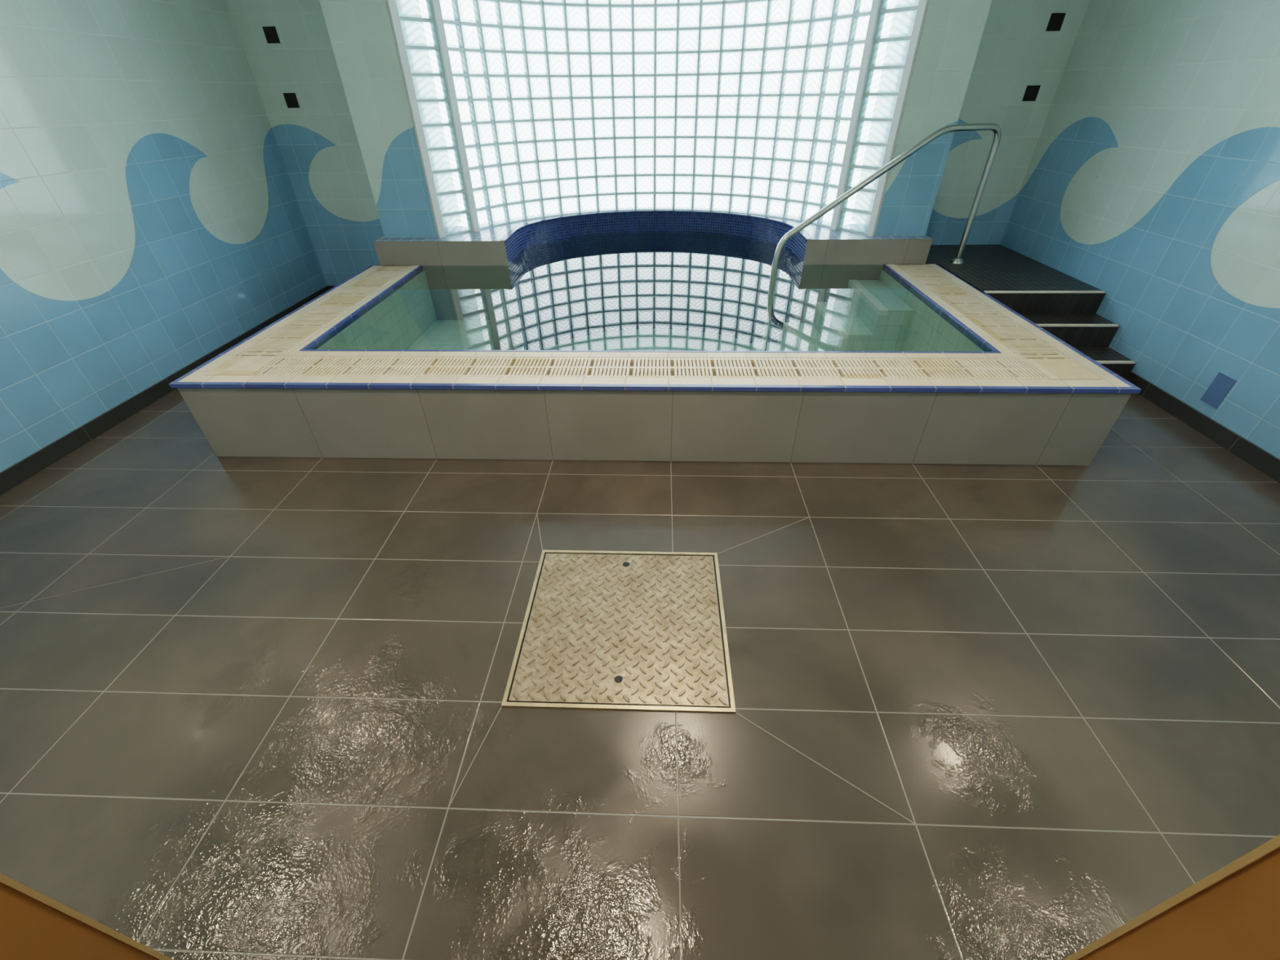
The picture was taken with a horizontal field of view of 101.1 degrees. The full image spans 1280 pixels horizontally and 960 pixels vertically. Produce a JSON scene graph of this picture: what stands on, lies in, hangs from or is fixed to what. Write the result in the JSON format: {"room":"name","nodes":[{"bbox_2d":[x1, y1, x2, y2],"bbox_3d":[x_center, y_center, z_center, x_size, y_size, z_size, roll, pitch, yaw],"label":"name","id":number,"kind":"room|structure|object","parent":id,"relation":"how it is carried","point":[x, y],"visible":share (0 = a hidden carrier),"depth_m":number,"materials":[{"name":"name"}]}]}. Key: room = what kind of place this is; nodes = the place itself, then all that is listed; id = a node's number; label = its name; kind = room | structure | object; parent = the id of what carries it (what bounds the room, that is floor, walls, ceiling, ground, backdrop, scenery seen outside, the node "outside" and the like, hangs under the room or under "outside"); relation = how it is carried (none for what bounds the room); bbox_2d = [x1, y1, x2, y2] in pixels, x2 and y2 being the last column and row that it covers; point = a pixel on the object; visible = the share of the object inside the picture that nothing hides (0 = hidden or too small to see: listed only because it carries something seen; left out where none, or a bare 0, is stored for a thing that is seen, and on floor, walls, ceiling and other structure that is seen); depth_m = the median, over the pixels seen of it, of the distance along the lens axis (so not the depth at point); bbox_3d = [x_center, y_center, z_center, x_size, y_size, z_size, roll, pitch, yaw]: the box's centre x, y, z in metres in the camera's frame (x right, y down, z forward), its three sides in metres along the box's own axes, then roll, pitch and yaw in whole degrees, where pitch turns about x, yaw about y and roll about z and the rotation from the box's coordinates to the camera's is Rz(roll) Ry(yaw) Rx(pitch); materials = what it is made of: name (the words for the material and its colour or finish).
{"room":"indoor pool room","nodes":[
{"label":"indoor pool room","id":0,"kind":"room"},
{"bbox_2d":[0,0,271,300],"bbox_3d":[-3.099,-1.401,2.141,0.120,2.800,5.260,1,36,2],"label":"wall","id":1,"kind":"structure","parent":0,"point":[82,82],"depth_m":2.96,"materials":[{"name":"tile"}]},
{"bbox_2d":[0,128,327,471],"bbox_3d":[-3.026,-0.879,2.664,0.001,1.338,4.790,1,36,2],"label":"wave wall tiles","id":2,"kind":"structure","parent":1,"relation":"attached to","point":[185,292],"depth_m":3.23,"materials":[{"name":"blue tile"}]},
{"bbox_2d":[0,285,328,495],"bbox_3d":[-3.012,-0.374,3.034,0.012,0.085,4.790,1,36,2],"label":"baseboard","id":3,"kind":"structure","parent":1,"relation":"attached to","point":[29,466],"depth_m":2.96,"materials":[{"name":"tile"}]},
{"bbox_2d":[0,388,1279,959],"bbox_3d":[-0.009,-0.122,2.788,6.240,0.100,5.470,1,36,2],"label":"floor","id":4,"kind":"structure","parent":0,"point":[1066,678],"depth_m":1.59,"materials":[{"name":"tile"}]},
{"bbox_2d":[1,513,915,824],"bbox_3d":[-0.929,0.497,1.875,3.301,0.001,1.203,1,36,2],"label":"joint","id":5,"kind":"object","parent":4,"relation":"on","point":[536,513],"visible":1,"depth_m":1.50,"materials":[{"name":"grey"}]},
{"bbox_2d":[501,550,735,713],"bbox_3d":[-0.056,0.491,1.861,0.708,0.009,0.677,1,36,2],"label":"manhole cover","id":6,"kind":"object","parent":4,"relation":"on","point":[614,630],"visible":1,"depth_m":1.80,"materials":[{"name":"metal"}]},
{"bbox_2d":[168,206,1141,465],"bbox_3d":[0.064,-1.174,4.093,4.450,1.152,3.600,1,36,2],"label":"plunge pool","id":7,"kind":"object","parent":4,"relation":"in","point":[618,335],"visible":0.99,"depth_m":2.69,"materials":[{"name":"grey tile"}]},
{"bbox_2d":[760,123,1001,351],"bbox_3d":[1.697,-1.656,3.828,1.681,1.526,0.101,-10,37,-13],"label":"pool handrail","id":8,"kind":"object","parent":7,"relation":"on","point":[995,128],"visible":0.84,"depth_m":3.56,"materials":[{"name":"silver metal"}]},
{"bbox_2d":[925,244,1136,378],"bbox_3d":[2.628,-1.318,3.925,0.872,0.424,1.834,1,36,2],"label":"entry steps","id":9,"kind":"structure","parent":4,"relation":"on","point":[1065,306],"depth_m":3.51,"materials":[{"name":"tile"}]},
{"bbox_2d":[226,0,1089,237],"bbox_3d":[0.061,-2.734,3.897,6.280,2.800,0.630,1,36,2],"label":"wall","id":10,"kind":"structure","parent":0,"point":[976,60],"depth_m":3.84,"materials":[{"name":"tile"}]},
{"bbox_2d":[271,124,384,285],"bbox_3d":[-2.482,-2.289,4.576,0.920,1.338,0.001,1,36,2],"label":"wave wall tiles","id":11,"kind":"structure","parent":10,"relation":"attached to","point":[344,248],"depth_m":4.62,"materials":[{"name":"blue tile"}]},
{"bbox_2d":[376,127,437,237],"bbox_3d":[-1.829,-2.228,3.984,0.430,0.729,0.001,1,36,2],"label":"inlay","id":12,"kind":"object","parent":10,"relation":"attached to","point":[403,206],"visible":1,"depth_m":4.02,"materials":[{"name":"blue tile"}]},
{"bbox_2d":[386,0,928,237],"bbox_3d":[0.093,-2.880,3.590,3.544,2.202,0.348,1,36,2],"label":"frame","id":13,"kind":"object","parent":10,"relation":"attached to","point":[922,6],"visible":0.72,"depth_m":3.73,"materials":[{"name":"white metal"}]},
{"bbox_2d":[395,0,917,235],"bbox_3d":[0.109,-3.150,3.965,3.408,2.210,1.167,1,36,2],"label":"window grid","id":14,"kind":"object","parent":13,"relation":"in","point":[858,2],"visible":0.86,"depth_m":4.25,"materials":[{"name":"white"}]},
{"bbox_2d":[395,0,919,235],"bbox_3d":[0.108,-3.143,3.948,3.318,2.185,1.109,1,36,2],"label":"blocks","id":15,"kind":"object","parent":14,"relation":"in","point":[910,28],"visible":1,"depth_m":4.24,"materials":[{"name":"white glass"}]},
{"bbox_2d":[262,13,1066,107],"bbox_3d":[0.094,-3.069,3.888,5.714,0.504,0.006,1,36,2],"label":"accent tiles","id":16,"kind":"structure","parent":10,"relation":"attached to","point":[1056,20],"depth_m":3.88,"materials":[{"name":"black tile"}]},
{"bbox_2d":[875,120,957,235],"bbox_3d":[1.993,-2.171,3.833,0.380,0.727,0.001,1,36,2],"label":"inlay","id":17,"kind":"object","parent":10,"relation":"attached to","point":[907,206],"visible":0.93,"depth_m":3.88,"materials":[{"name":"blue tile"}]},
{"bbox_2d":[924,119,1019,244],"bbox_3d":[2.649,-2.229,4.394,0.890,1.338,0.001,1,36,2],"label":"inlay","id":18,"kind":"object","parent":10,"relation":"attached to","point":[989,228],"visible":0.33,"depth_m":4.45,"materials":[{"name":"blue tile"}]},
{"bbox_2d":[1020,0,1279,307],"bbox_3d":[3.056,-1.329,1.923,0.120,2.800,5.260,1,36,2],"label":"wall","id":19,"kind":"structure","parent":0,"point":[1171,81],"depth_m":3.02,"materials":[{"name":"tile"}]},
{"bbox_2d":[1000,116,1279,458],"bbox_3d":[3.007,-0.809,2.450,0.001,1.338,4.790,1,36,2],"label":"wave wall tiles","id":20,"kind":"structure","parent":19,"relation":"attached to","point":[1180,329],"depth_m":2.94,"materials":[{"name":"blue tile"}]},
{"bbox_2d":[1124,371,1279,483],"bbox_3d":[2.975,0.237,2.083,0.012,0.085,2.960,1,36,2],"label":"baseboard","id":21,"kind":"structure","parent":19,"relation":"attached to","point":[1257,457],"depth_m":2.77,"materials":[{"name":"tile"}]},
{"bbox_2d":[1200,372,1236,408],"bbox_3d":[3.012,-0.467,2.743,0.006,0.160,0.100,1,36,2],"label":"accent tile","id":22,"kind":"structure","parent":19,"relation":"attached to","point":[1222,384],"depth_m":2.74,"materials":[{"name":"blue tile"}]},
{"bbox_3d":[-0.109,0.086,0.054,6.280,2.800,0.350,1,36,2],"label":"wall","id":23,"kind":"structure","parent":0,"visible":0},
{"bbox_2d":[0,848,1279,959],"bbox_3d":[-0.099,0.350,0.243,1.173,2.150,0.364,1,36,2],"label":"frame","id":24,"kind":"object","parent":23,"relation":"attached to","point":[1237,917],"visible":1,"depth_m":0.45,"materials":[{"name":"brown wood"}]},
{"bbox_2d":[0,834,1279,959],"bbox_3d":[-0.092,0.260,0.400,1.093,2.110,0.005,1,36,2],"label":"bead","id":25,"kind":"object","parent":23,"relation":"attached to","point":[1273,844],"visible":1,"depth_m":0.49,"materials":[{"name":"beige wood"}]}
]}

